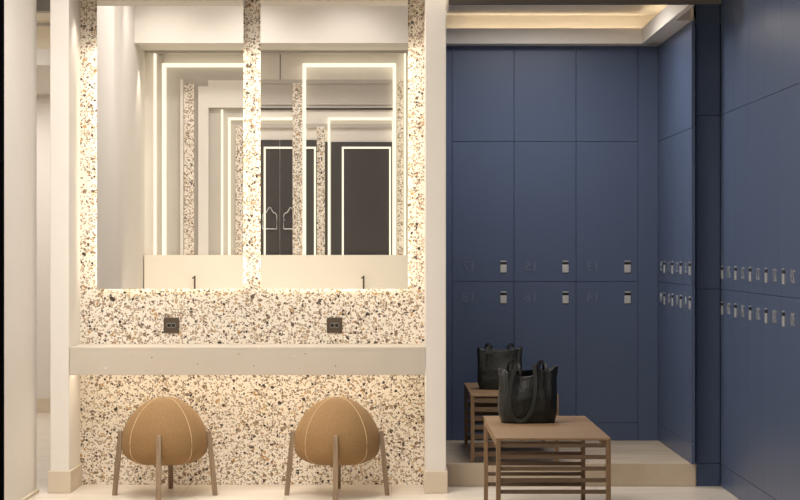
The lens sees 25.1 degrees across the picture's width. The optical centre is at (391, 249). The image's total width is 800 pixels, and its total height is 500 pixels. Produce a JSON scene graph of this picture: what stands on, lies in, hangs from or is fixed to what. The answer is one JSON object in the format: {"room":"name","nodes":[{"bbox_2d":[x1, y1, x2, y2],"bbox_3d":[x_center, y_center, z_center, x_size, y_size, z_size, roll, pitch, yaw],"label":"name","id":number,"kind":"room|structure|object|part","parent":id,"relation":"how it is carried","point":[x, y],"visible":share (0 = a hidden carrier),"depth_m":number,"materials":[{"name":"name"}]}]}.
{"room":"changing room","nodes":[
{"label":"changing room","id":0,"kind":"room"},
{"bbox_2d":[4,0,36,499],"bbox_3d":[-2.100,-0.900,9.960,0.100,4.600,0.880,0,0,0],"label":"wall","id":1,"kind":"structure","parent":0,"point":[20,16],"depth_m":9.92,"materials":[{"name":"white paint"}]},
{"bbox_2d":[21,489,38,499],"bbox_3d":[-2.048,1.390,9.973,0.024,0.020,0.865,0,0,0],"label":"baseboard","id":2,"kind":"structure","parent":1,"relation":"attached to","point":[36,491],"depth_m":10.18,"materials":[{"name":"beige wood"}]},
{"bbox_2d":[37,95,49,397],"bbox_3d":[-3.250,-0.300,15.550,2.700,3.400,0.100,0,0,0],"label":"wall","id":3,"kind":"structure","parent":0,"point":[43,101],"depth_m":15.50,"materials":[{"name":"paint"}]},
{"bbox_2d":[37,398,49,412],"bbox_3d":[-3.265,1.337,15.485,2.470,0.125,0.030,0,0,0],"label":"baseboard","id":4,"kind":"structure","parent":3,"relation":"attached to","point":[43,404],"depth_m":15.47,"materials":[{"name":"beige stone"}]},
{"bbox_2d":[37,66,49,94],"bbox_3d":[-3.265,-1.368,14.275,2.470,0.064,2.450,0,0,0],"label":"ceiling","id":5,"kind":"structure","parent":0,"point":[43,72],"depth_m":14.19,"materials":[{"name":"paint"}]},
{"bbox_2d":[37,49,49,65],"bbox_3d":[-3.265,-1.394,13.025,2.470,0.116,0.050,0,0,0],"label":"trim","id":6,"kind":"structure","parent":5,"relation":"attached to","point":[43,55],"depth_m":13.00,"materials":[{"name":"white paint"}]},
{"bbox_2d":[37,13,49,20],"bbox_3d":[-3.234,-1.750,13.450,2.532,0.100,4.100,0,0,0],"label":"ceiling","id":7,"kind":"structure","parent":0,"point":[40,16],"depth_m":13.13,"materials":[{"name":"beige paint"}]},
{"bbox_2d":[37,21,49,48],"bbox_3d":[-3.265,-1.550,13.385,2.470,0.300,0.070,0,0,0],"label":"trim","id":8,"kind":"structure","parent":7,"relation":"attached to","point":[43,32],"depth_m":13.35,"materials":[{"name":"beige paint"}]},
{"bbox_2d":[37,0,49,12],"bbox_3d":[-3.234,-1.650,11.350,2.532,0.300,0.100,0,0,0],"label":"trim","id":9,"kind":"structure","parent":7,"relation":"attached to","point":[43,6],"depth_m":11.30,"materials":[{"name":"grey paint"}]},
{"bbox_2d":[50,0,79,470],"bbox_3d":[-1.913,-0.050,10.615,0.109,2.900,0.490,0,0,0],"label":"wall","id":10,"kind":"structure","parent":0,"point":[64,14],"depth_m":10.37,"materials":[{"name":"white paint"}]},
{"bbox_2d":[48,463,81,492],"bbox_3d":[-1.913,1.337,10.548,0.133,0.127,0.384,0,0,0],"label":"baseboard","id":11,"kind":"structure","parent":10,"relation":"attached to","point":[58,481],"depth_m":10.36,"materials":[{"name":"beige wood"}]},
{"bbox_2d":[80,0,423,484],"bbox_3d":[-0.831,-0.050,10.800,2.054,2.900,0.120,0,0,0],"label":"wall","id":12,"kind":"structure","parent":0,"point":[250,419],"depth_m":10.74,"materials":[{"name":"stone"}]},
{"bbox_2d":[97,0,243,288],"bbox_3d":[-1.315,-0.626,10.720,0.871,1.717,0.040,0,0,0],"label":"wall mirror","id":13,"kind":"object","parent":12,"relation":"attached to","point":[170,73],"visible":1,"depth_m":10.70,"materials":[{"name":"clear glass"}]},
{"bbox_2d":[164,318,178,332],"bbox_3d":[-1.313,0.449,10.734,0.092,0.092,0.012,0,0,0],"label":"power outlet","id":14,"kind":"object","parent":12,"relation":"attached to","point":[171,325],"visible":1,"depth_m":10.73,"materials":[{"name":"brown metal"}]},
{"bbox_2d":[69,344,424,374],"bbox_3d":[-0.831,0.639,10.555,2.050,0.161,0.369,0,0,0],"label":"countertop","id":15,"kind":"structure","parent":12,"relation":"attached to","point":[84,359],"depth_m":10.37,"materials":[{"name":"beige stone"}]},
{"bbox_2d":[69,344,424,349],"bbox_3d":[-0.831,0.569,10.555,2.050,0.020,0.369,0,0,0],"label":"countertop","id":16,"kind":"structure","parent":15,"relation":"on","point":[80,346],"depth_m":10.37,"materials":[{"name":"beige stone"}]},
{"bbox_2d":[260,0,407,288],"bbox_3d":[-0.341,-0.626,10.720,0.877,1.717,0.040,0,0,0],"label":"wall mirror","id":17,"kind":"object","parent":12,"relation":"attached to","point":[334,73],"visible":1,"depth_m":10.70,"materials":[{"name":"clear glass"}]},
{"bbox_2d":[327,318,341,332],"bbox_3d":[-0.340,0.449,10.734,0.092,0.092,0.012,0,0,0],"label":"power outlet","id":18,"kind":"object","parent":12,"relation":"attached to","point":[334,325],"visible":1,"depth_m":10.73,"materials":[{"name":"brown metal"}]},
{"bbox_2d":[28,413,739,499],"bbox_3d":[-1.000,1.440,7.350,7.200,0.080,16.700,0,0,0],"label":"floor","id":19,"kind":"structure","parent":0,"point":[83,492],"depth_m":10.35,"materials":[{"name":"beige ceramic"}]},
{"bbox_2d":[112,396,217,499],"bbox_3d":[-1.294,1.118,10.275,0.492,0.564,0.492,0,0,38],"label":"stool","id":20,"kind":"object","parent":19,"relation":"on","point":[162,431],"visible":1,"depth_m":10.11,"materials":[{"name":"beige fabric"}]},
{"bbox_3d":[-1.564,1.216,10.275,0.061,0.368,0.029,0,0,0],"label":"leg","id":21,"kind":"part","parent":20,"relation":"part of","materials":[{"name":"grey wood"}]},
{"bbox_3d":[-1.294,1.216,10.005,0.029,0.368,0.061,0,0,0],"label":"leg","id":22,"kind":"part","parent":20,"relation":"part of","materials":[{"name":"grey wood"}]},
{"bbox_3d":[-1.294,1.028,10.275,0.489,0.378,0.489,0,0,0],"label":"seat","id":23,"kind":"part","parent":20,"relation":"part of","materials":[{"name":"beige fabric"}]},
{"bbox_3d":[-1.294,1.216,10.545,0.029,0.368,0.061,0,0,0],"label":"leg","id":24,"kind":"part","parent":20,"relation":"part of","materials":[{"name":"grey wood"}]},
{"bbox_3d":[-1.024,1.216,10.275,0.061,0.368,0.029,0,0,0],"label":"leg","id":25,"kind":"part","parent":20,"relation":"part of","materials":[{"name":"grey wood"}]},
{"bbox_2d":[284,396,389,499],"bbox_3d":[-0.311,1.118,10.275,0.492,0.564,0.492,0,0,38],"label":"stool","id":26,"kind":"object","parent":19,"relation":"on","point":[335,431],"visible":1,"depth_m":10.11,"materials":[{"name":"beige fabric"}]},
{"bbox_3d":[-0.581,1.216,10.275,0.061,0.368,0.029,0,0,0],"label":"leg","id":27,"kind":"part","parent":26,"relation":"part of","materials":[{"name":"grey wood"}]},
{"bbox_3d":[-0.311,1.216,10.005,0.029,0.368,0.061,0,0,0],"label":"leg","id":28,"kind":"part","parent":26,"relation":"part of","materials":[{"name":"grey wood"}]},
{"bbox_3d":[-0.311,1.028,10.275,0.489,0.378,0.489,0,0,0],"label":"seat","id":29,"kind":"part","parent":26,"relation":"part of","materials":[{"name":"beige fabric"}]},
{"bbox_3d":[-0.311,1.216,10.545,0.029,0.368,0.061,0,0,0],"label":"leg","id":30,"kind":"part","parent":26,"relation":"part of","materials":[{"name":"grey wood"}]},
{"bbox_3d":[-0.041,1.216,10.275,0.061,0.368,0.029,0,0,0],"label":"leg","id":31,"kind":"part","parent":26,"relation":"part of","materials":[{"name":"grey wood"}]},
{"bbox_2d":[484,416,610,499],"bbox_3d":[0.796,1.162,9.445,0.565,0.476,1.201,0,0,0],"label":"slatted bench","id":32,"kind":"object","parent":19,"relation":"on","point":[581,428],"visible":1,"depth_m":9.02,"materials":[{"name":"brown wood"}]},
{"bbox_3d":[0.526,1.168,10.028,0.022,0.464,0.035,0,0,0],"label":"leg","id":33,"kind":"part","parent":32,"relation":"part of","materials":[{"name":"brown wood"}]},
{"bbox_3d":[0.526,0.955,9.445,0.018,0.038,1.146,0,0,0],"label":"rail","id":34,"kind":"part","parent":32,"relation":"part of","materials":[{"name":"brown wood"}]},
{"bbox_3d":[0.526,1.168,8.862,0.022,0.464,0.035,0,0,0],"label":"leg","id":35,"kind":"part","parent":32,"relation":"part of","materials":[{"name":"brown wood"}]},
{"bbox_2d":[498,360,557,423],"bbox_3d":[0.730,0.759,9.655,0.325,0.331,0.193,0,0,-6],"label":"tote bag","id":36,"kind":"object","parent":32,"relation":"on","point":[524,396],"visible":1,"depth_m":9.59,"materials":[{"name":"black leather"}]},
{"bbox_3d":[1.067,1.168,10.028,0.022,0.464,0.035,0,0,0],"label":"leg","id":37,"kind":"part","parent":32,"relation":"part of","materials":[{"name":"brown wood"}]},
{"bbox_3d":[1.067,1.168,8.862,0.022,0.464,0.035,0,0,0],"label":"leg","id":38,"kind":"part","parent":32,"relation":"part of","materials":[{"name":"brown wood"}]},
{"bbox_2d":[446,440,695,485],"bbox_3d":[1.060,1.331,11.490,1.490,0.137,1.660,0,0,0],"label":"platform","id":39,"kind":"object","parent":19,"relation":"on","point":[633,462],"visible":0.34,"depth_m":10.66,"materials":[{"name":"stone"}]},
{"bbox_2d":[446,46,451,440],"bbox_3d":[0.357,-0.044,11.946,0.085,2.614,0.028,0,0,0],"label":"filler panel","id":40,"kind":"object","parent":39,"relation":"on","point":[448,48],"visible":0.36,"depth_m":11.93,"materials":[{"name":"blue laminate"}]},
{"bbox_2d":[452,46,513,439],"bbox_3d":[0.607,-0.044,12.107,0.409,2.614,0.367,0,0,0],"label":"locker","id":41,"kind":"object","parent":39,"relation":"on","point":[482,76],"visible":0.96,"depth_m":11.93,"materials":[{"name":"blue laminate"}]},
{"bbox_3d":[0.607,-1.036,11.941,0.408,0.631,0.022,0,0,0],"label":"panel","id":42,"kind":"part","parent":41,"relation":"part of","materials":[{"name":"blue laminate"}]},
{"bbox_3d":[0.607,0.676,11.941,0.408,0.931,0.022,0,0,0],"label":"door","id":43,"kind":"part","parent":41,"relation":"part of","materials":[{"name":"blue laminate"}]},
{"bbox_3d":[0.607,-0.255,11.941,0.408,0.925,0.022,0,0,0],"label":"door","id":44,"kind":"part","parent":41,"relation":"part of","materials":[{"name":"blue laminate"}]},
{"bbox_3d":[0.742,0.327,11.927,0.042,0.052,0.007,0,0,0],"label":"handle","id":45,"kind":"part","parent":41,"relation":"part of","materials":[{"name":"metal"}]},
{"bbox_3d":[0.742,0.123,11.927,0.042,0.052,0.007,0,0,0],"label":"handle","id":46,"kind":"part","parent":41,"relation":"part of","materials":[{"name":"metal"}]},
{"bbox_2d":[464,383,558,462],"bbox_3d":[0.732,1.061,11.175,0.524,0.404,0.981,0,0,0],"label":"slatted bench","id":47,"kind":"object","parent":39,"relation":"on","point":[482,402],"visible":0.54,"depth_m":10.69,"materials":[{"name":"brown wood"}]},
{"bbox_3d":[0.482,1.067,11.648,0.022,0.392,0.035,0,0,0],"label":"leg","id":48,"kind":"part","parent":47,"relation":"part of","materials":[{"name":"brown wood"}]},
{"bbox_3d":[0.482,0.890,11.175,0.018,0.038,0.926,0,0,0],"label":"rail","id":49,"kind":"part","parent":47,"relation":"part of","materials":[{"name":"brown wood"}]},
{"bbox_3d":[0.482,1.067,10.702,0.022,0.392,0.035,0,0,0],"label":"leg","id":50,"kind":"part","parent":47,"relation":"part of","materials":[{"name":"brown wood"}]},
{"bbox_2d":[477,343,522,389],"bbox_3d":[0.670,0.719,11.131,0.286,0.280,0.170,0,0,3],"label":"tote bag","id":51,"kind":"object","parent":47,"relation":"on","point":[490,360],"visible":0.74,"depth_m":11.07,"materials":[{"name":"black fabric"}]},
{"bbox_3d":[0.982,1.067,10.702,0.022,0.392,0.035,0,0,0],"label":"leg","id":52,"kind":"part","parent":47,"relation":"part of","materials":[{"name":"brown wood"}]},
{"bbox_2d":[514,46,575,415],"bbox_3d":[1.018,-0.044,12.107,0.409,2.614,0.367,0,0,0],"label":"locker","id":53,"kind":"object","parent":39,"relation":"on","point":[544,76],"visible":0.91,"depth_m":11.93,"materials":[{"name":"blue laminate"}]},
{"bbox_3d":[1.018,-1.036,11.941,0.408,0.631,0.022,0,0,0],"label":"panel","id":54,"kind":"part","parent":53,"relation":"part of","materials":[{"name":"blue laminate"}]},
{"bbox_3d":[1.018,0.676,11.941,0.408,0.931,0.022,0,0,0],"label":"door","id":55,"kind":"part","parent":53,"relation":"part of","materials":[{"name":"blue laminate"}]},
{"bbox_3d":[1.018,-0.255,11.941,0.408,0.925,0.022,0,0,0],"label":"door","id":56,"kind":"part","parent":53,"relation":"part of","materials":[{"name":"blue laminate"}]},
{"bbox_3d":[1.153,0.327,11.927,0.042,0.052,0.007,0,0,0],"label":"handle","id":57,"kind":"part","parent":53,"relation":"part of","materials":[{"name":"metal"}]},
{"bbox_3d":[1.153,0.123,11.927,0.042,0.052,0.007,0,0,0],"label":"handle","id":58,"kind":"part","parent":53,"relation":"part of","materials":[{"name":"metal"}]},
{"bbox_2d":[576,46,637,439],"bbox_3d":[1.429,-0.044,12.107,0.409,2.614,0.367,0,0,0],"label":"locker","id":59,"kind":"object","parent":39,"relation":"on","point":[606,76],"visible":0.98,"depth_m":11.93,"materials":[{"name":"blue laminate"}]},
{"bbox_3d":[1.429,-1.036,11.941,0.408,0.631,0.022,0,0,0],"label":"panel","id":60,"kind":"part","parent":59,"relation":"part of","materials":[{"name":"blue laminate"}]},
{"bbox_3d":[1.429,0.676,11.941,0.408,0.931,0.022,0,0,0],"label":"door","id":61,"kind":"part","parent":59,"relation":"part of","materials":[{"name":"blue laminate"}]},
{"bbox_3d":[1.429,-0.255,11.941,0.408,0.925,0.022,0,0,0],"label":"door","id":62,"kind":"part","parent":59,"relation":"part of","materials":[{"name":"blue laminate"}]},
{"bbox_3d":[1.564,0.327,11.927,0.042,0.052,0.007,0,0,0],"label":"handle","id":63,"kind":"part","parent":59,"relation":"part of","materials":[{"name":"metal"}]},
{"bbox_3d":[1.564,0.123,11.927,0.042,0.052,0.007,0,0,0],"label":"handle","id":64,"kind":"part","parent":59,"relation":"part of","materials":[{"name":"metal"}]},
{"bbox_2d":[638,46,657,440],"bbox_3d":[1.700,-0.044,11.946,0.131,2.614,0.028,0,0,0],"label":"filler panel","id":65,"kind":"object","parent":39,"relation":"on","point":[647,55],"visible":1,"depth_m":11.93,"materials":[{"name":"blue laminate"}]},
{"bbox_2d":[658,41,667,445],"bbox_3d":[1.944,-0.044,11.762,0.367,2.614,0.330,0,0,0],"label":"locker","id":66,"kind":"object","parent":39,"relation":"on","point":[662,47],"visible":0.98,"depth_m":11.73,"materials":[{"name":"blue laminate"}]},
{"bbox_3d":[1.778,-1.036,11.762,0.022,0.631,0.329,0,0,0],"label":"panel","id":67,"kind":"part","parent":66,"relation":"part of","materials":[{"name":"blue laminate"}]},
{"bbox_3d":[1.778,-0.255,11.762,0.022,0.925,0.329,0,0,0],"label":"door","id":68,"kind":"part","parent":66,"relation":"part of","materials":[{"name":"blue laminate"}]},
{"bbox_3d":[1.778,0.676,11.762,0.022,0.931,0.329,0,0,0],"label":"door","id":69,"kind":"part","parent":66,"relation":"part of","materials":[{"name":"blue laminate"}]},
{"bbox_2d":[666,35,676,450],"bbox_3d":[1.944,-0.044,11.430,0.367,2.614,0.330,0,0,0],"label":"locker","id":70,"kind":"object","parent":39,"relation":"on","point":[670,41],"visible":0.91,"depth_m":11.40,"materials":[{"name":"blue laminate"}]},
{"bbox_3d":[1.778,-1.036,11.430,0.022,0.631,0.329,0,0,0],"label":"panel","id":71,"kind":"part","parent":70,"relation":"part of","materials":[{"name":"blue laminate"}]},
{"bbox_3d":[1.778,-0.255,11.430,0.022,0.925,0.329,0,0,0],"label":"door","id":72,"kind":"part","parent":70,"relation":"part of","materials":[{"name":"blue laminate"}]},
{"bbox_3d":[1.778,0.676,11.430,0.022,0.931,0.329,0,0,0],"label":"door","id":73,"kind":"part","parent":70,"relation":"part of","materials":[{"name":"blue laminate"}]},
{"bbox_2d":[674,28,684,457],"bbox_3d":[1.944,-0.044,11.098,0.367,2.614,0.330,0,0,0],"label":"locker","id":74,"kind":"object","parent":39,"relation":"on","point":[678,36],"visible":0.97,"depth_m":11.08,"materials":[{"name":"blue laminate"}]},
{"bbox_3d":[1.778,-1.036,11.098,0.022,0.631,0.329,0,0,0],"label":"panel","id":75,"kind":"part","parent":74,"relation":"part of","materials":[{"name":"blue laminate"}]},
{"bbox_3d":[1.778,-0.255,11.098,0.022,0.925,0.329,0,0,0],"label":"door","id":76,"kind":"part","parent":74,"relation":"part of","materials":[{"name":"blue laminate"}]},
{"bbox_3d":[1.778,0.676,11.098,0.022,0.931,0.329,0,0,0],"label":"door","id":77,"kind":"part","parent":74,"relation":"part of","materials":[{"name":"blue laminate"}]},
{"bbox_2d":[683,21,720,463],"bbox_3d":[1.944,-0.044,10.766,0.367,2.614,0.330,0,0,0],"label":"locker","id":78,"kind":"object","parent":39,"relation":"on","point":[689,30],"visible":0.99,"depth_m":10.73,"materials":[{"name":"blue laminate"}]},
{"bbox_3d":[1.778,-1.036,10.766,0.022,0.631,0.329,0,0,0],"label":"panel","id":79,"kind":"part","parent":78,"relation":"part of","materials":[{"name":"blue laminate"}]},
{"bbox_3d":[1.778,0.676,10.766,0.022,0.931,0.329,0,0,0],"label":"door","id":80,"kind":"part","parent":78,"relation":"part of","materials":[{"name":"blue laminate"}]},
{"bbox_3d":[1.778,-0.255,10.766,0.022,0.925,0.329,0,0,0],"label":"door","id":81,"kind":"part","parent":78,"relation":"part of","materials":[{"name":"blue laminate"}]},
{"bbox_2d":[696,5,719,485],"bbox_3d":[1.877,-0.030,10.690,0.141,2.861,0.040,0,0,0],"label":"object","id":82,"kind":"object","parent":19,"relation":"on","point":[707,16],"visible":0.86,"depth_m":10.67,"materials":[{"name":"blue laminate"}]},
{"bbox_3d":[1.877,-1.131,10.680,0.141,0.661,0.020,0,0,0],"label":"panel","id":83,"kind":"part","parent":82,"relation":"part of","materials":[{"name":"blue laminate"}]},
{"bbox_3d":[1.877,-0.283,10.680,0.141,1.027,0.020,0,0,0],"label":"panel","id":84,"kind":"part","parent":82,"relation":"part of","materials":[{"name":"blue laminate"}]},
{"bbox_3d":[1.877,0.748,10.680,0.141,1.030,0.020,0,0,0],"label":"panel","id":85,"kind":"part","parent":82,"relation":"part of","materials":[{"name":"blue laminate"}]},
{"bbox_2d":[721,0,734,494],"bbox_3d":[2.126,-0.075,10.453,0.367,2.949,0.413,0,0,0],"label":"locker","id":86,"kind":"object","parent":19,"relation":"on","point":[727,6],"visible":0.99,"depth_m":10.44,"materials":[{"name":"blue laminate"}]},
{"bbox_3d":[1.960,-1.175,10.453,0.022,0.751,0.412,0,0,0],"label":"panel","id":87,"kind":"part","parent":86,"relation":"part of","materials":[{"name":"blue laminate"}]},
{"bbox_3d":[1.960,0.749,10.453,0.022,1.031,0.412,0,0,0],"label":"door","id":88,"kind":"part","parent":86,"relation":"part of","materials":[{"name":"blue laminate"}]},
{"bbox_3d":[1.960,-0.283,10.453,0.022,1.027,0.412,0,0,0],"label":"door","id":89,"kind":"part","parent":86,"relation":"part of","materials":[{"name":"blue laminate"}]},
{"bbox_2d":[734,0,750,499],"bbox_3d":[2.126,-0.075,10.037,0.367,2.949,0.413,0,0,0],"label":"locker","id":90,"kind":"object","parent":19,"relation":"on","point":[741,103],"visible":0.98,"depth_m":10.05,"materials":[{"name":"blue laminate"}]},
{"bbox_3d":[1.960,-0.283,10.037,0.022,1.027,0.412,0,0,0],"label":"door","id":91,"kind":"part","parent":90,"relation":"part of","materials":[{"name":"blue laminate"}]},
{"bbox_3d":[1.960,-1.175,10.037,0.022,0.751,0.412,0,0,0],"label":"panel","id":92,"kind":"part","parent":90,"relation":"part of","materials":[{"name":"blue laminate"}]},
{"bbox_3d":[1.960,0.749,10.037,0.022,1.031,0.412,0,0,0],"label":"door","id":93,"kind":"part","parent":90,"relation":"part of","materials":[{"name":"blue laminate"}]},
{"bbox_2d":[748,0,767,499],"bbox_3d":[2.126,-0.075,9.623,0.367,2.949,0.413,0,0,0],"label":"locker","id":94,"kind":"object","parent":19,"relation":"on","point":[756,97],"visible":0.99,"depth_m":9.61,"materials":[{"name":"blue laminate"}]},
{"bbox_3d":[1.960,-0.283,9.623,0.022,1.027,0.412,0,0,0],"label":"door","id":95,"kind":"part","parent":94,"relation":"part of","materials":[{"name":"blue laminate"}]},
{"bbox_3d":[1.960,-1.175,9.623,0.022,0.751,0.412,0,0,0],"label":"panel","id":96,"kind":"part","parent":94,"relation":"part of","materials":[{"name":"blue laminate"}]},
{"bbox_3d":[1.960,0.749,9.623,0.022,1.031,0.412,0,0,0],"label":"door","id":97,"kind":"part","parent":94,"relation":"part of","materials":[{"name":"blue laminate"}]},
{"bbox_2d":[764,0,784,499],"bbox_3d":[2.126,-0.075,9.207,0.367,2.949,0.413,0,0,0],"label":"locker","id":98,"kind":"object","parent":19,"relation":"on","point":[772,8],"visible":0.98,"depth_m":9.21,"materials":[{"name":"blue laminate"}]},
{"bbox_3d":[1.946,0.354,9.353,0.007,0.052,0.042,0,0,0],"label":"handle","id":99,"kind":"part","parent":98,"relation":"part of","materials":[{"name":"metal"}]},
{"bbox_3d":[1.960,-0.283,9.207,0.022,1.027,0.412,0,0,0],"label":"door","id":100,"kind":"part","parent":98,"relation":"part of","materials":[{"name":"blue laminate"}]},
{"bbox_3d":[1.960,-1.175,9.207,0.022,0.751,0.412,0,0,0],"label":"panel","id":101,"kind":"part","parent":98,"relation":"part of","materials":[{"name":"blue laminate"}]},
{"bbox_3d":[1.960,0.749,9.207,0.022,1.031,0.412,0,0,0],"label":"door","id":102,"kind":"part","parent":98,"relation":"part of","materials":[{"name":"blue laminate"}]},
{"bbox_2d":[781,0,799,499],"bbox_3d":[2.126,-0.075,8.793,0.367,2.949,0.413,0,0,0],"label":"locker","id":103,"kind":"object","parent":19,"relation":"on","point":[790,9],"visible":1,"depth_m":8.77,"materials":[{"name":"blue laminate"}]},
{"bbox_3d":[1.946,0.354,8.938,0.007,0.052,0.042,0,0,0],"label":"handle","id":104,"kind":"part","parent":103,"relation":"part of","materials":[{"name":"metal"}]},
{"bbox_3d":[1.946,0.144,8.938,0.007,0.052,0.042,0,0,0],"label":"handle","id":105,"kind":"part","parent":103,"relation":"part of","materials":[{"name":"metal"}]},
{"bbox_3d":[1.960,-1.175,8.793,0.022,0.751,0.412,0,0,0],"label":"panel","id":106,"kind":"part","parent":103,"relation":"part of","materials":[{"name":"blue laminate"}]},
{"bbox_3d":[1.960,0.749,8.793,0.022,1.031,0.412,0,0,0],"label":"door","id":107,"kind":"part","parent":103,"relation":"part of","materials":[{"name":"blue laminate"}]},
{"bbox_3d":[1.960,-0.283,8.793,0.022,1.027,0.412,0,0,0],"label":"door","id":108,"kind":"part","parent":103,"relation":"part of","materials":[{"name":"blue laminate"}]},
{"bbox_2d":[424,0,445,470],"bbox_3d":[0.255,-0.050,10.615,0.118,2.900,0.490,0,0,0],"label":"wall","id":109,"kind":"structure","parent":0,"point":[434,10],"depth_m":10.37,"materials":[{"name":"white paint"}]},
{"bbox_2d":[423,465,447,492],"bbox_3d":[0.256,1.337,10.498,0.134,0.127,0.284,0,0,0],"label":"baseboard","id":110,"kind":"structure","parent":109,"relation":"attached to","point":[433,481],"depth_m":10.36,"materials":[{"name":"beige stone"}]},
{"bbox_2d":[446,0,448,16],"bbox_3d":[0.322,-2.300,10.395,0.016,1.800,0.930,0,0,0],"label":"wall","id":111,"kind":"structure","parent":0,"point":[447,1],"depth_m":10.35,"materials":[{"name":"beige paint"}]},
{"bbox_2d":[446,15,720,27],"bbox_3d":[1.256,-1.462,11.950,1.887,0.185,0.040,0,0,0],"label":"wall","id":112,"kind":"structure","parent":0,"point":[452,21],"depth_m":11.93,"materials":[{"name":"beige paint"}]},
{"bbox_2d":[447,4,720,14],"bbox_3d":[1.365,-1.587,11.130,2.070,0.065,2.400,0,0,0],"label":"ceiling","id":113,"kind":"structure","parent":0,"point":[453,9],"depth_m":11.64,"materials":[{"name":"beige paint"}]},
{"bbox_2d":[449,0,720,4],"bbox_3d":[1.062,-1.486,9.905,1.496,0.268,0.050,0,0,0],"label":"beam","id":114,"kind":"structure","parent":0,"point":[451,2],"depth_m":9.88,"materials":[{"name":"beige paint"}]},
{"bbox_2d":[691,6,693,17],"bbox_3d":[1.781,-1.462,11.297,0.018,0.185,1.265,0,0,0],"label":"wall","id":115,"kind":"structure","parent":0,"point":[692,8],"depth_m":10.66,"materials":[{"name":"beige paint"}]},
{"bbox_2d":[446,28,657,44],"bbox_3d":[1.240,-1.403,11.820,1.854,0.101,0.060,0,0,0],"label":"trim","id":116,"kind":"structure","parent":115,"relation":"attached to","point":[454,36],"depth_m":11.79,"materials":[{"name":"white paint"}]},
{"bbox_2d":[642,5,693,44],"bbox_3d":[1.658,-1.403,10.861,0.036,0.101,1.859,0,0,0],"label":"trim","id":117,"kind":"structure","parent":115,"relation":"attached to","point":[669,14],"depth_m":10.93,"materials":[{"name":"white paint"}]},
{"bbox_2d":[676,9,690,20],"bbox_3d":[1.719,-1.454,10.610,0.086,0.203,0.020,0,0,0],"label":"trim","id":118,"kind":"structure","parent":115,"relation":"attached to","point":[686,16],"depth_m":10.60,"materials":[{"name":"beige paint"}]},
{"bbox_3d":[0.286,-0.200,11.595,0.053,3.200,1.470,0,0,0],"label":"wall","id":119,"kind":"structure","parent":0,"visible":0},
{"bbox_2d":[446,45,658,45],"bbox_3d":[1.240,-1.361,12.085,1.854,0.018,0.470,0,0,0],"label":"trim","id":120,"kind":"structure","parent":119,"relation":"attached to","point":[446,45],"depth_m":11.90,"materials":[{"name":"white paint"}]},
{"bbox_3d":[-4.550,-0.900,12.450,0.100,4.600,6.100,0,0,0],"label":"wall","id":121,"kind":"structure","parent":0,"visible":0},
{"bbox_2d":[37,23,49,25],"bbox_3d":[-3.234,-1.614,12.875,2.532,0.016,0.050,0,0,0],"label":"trim","id":122,"kind":"structure","parent":121,"relation":"attached to","point":[38,24],"depth_m":12.85,"materials":[{"name":"beige paint"}]},
{"bbox_3d":[-2.651,-0.900,9.460,0.979,4.600,0.120,0,0,0],"label":"wall partition","id":123,"kind":"structure","parent":0,"visible":0},
{"bbox_2d":[0,0,3,499],"bbox_3d":[-2.104,-0.900,9.440,0.112,4.600,0.159,0,0,0],"label":"trim","id":124,"kind":"structure","parent":123,"relation":"attached to","point":[1,1],"depth_m":9.46,"materials":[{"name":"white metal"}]}
]}

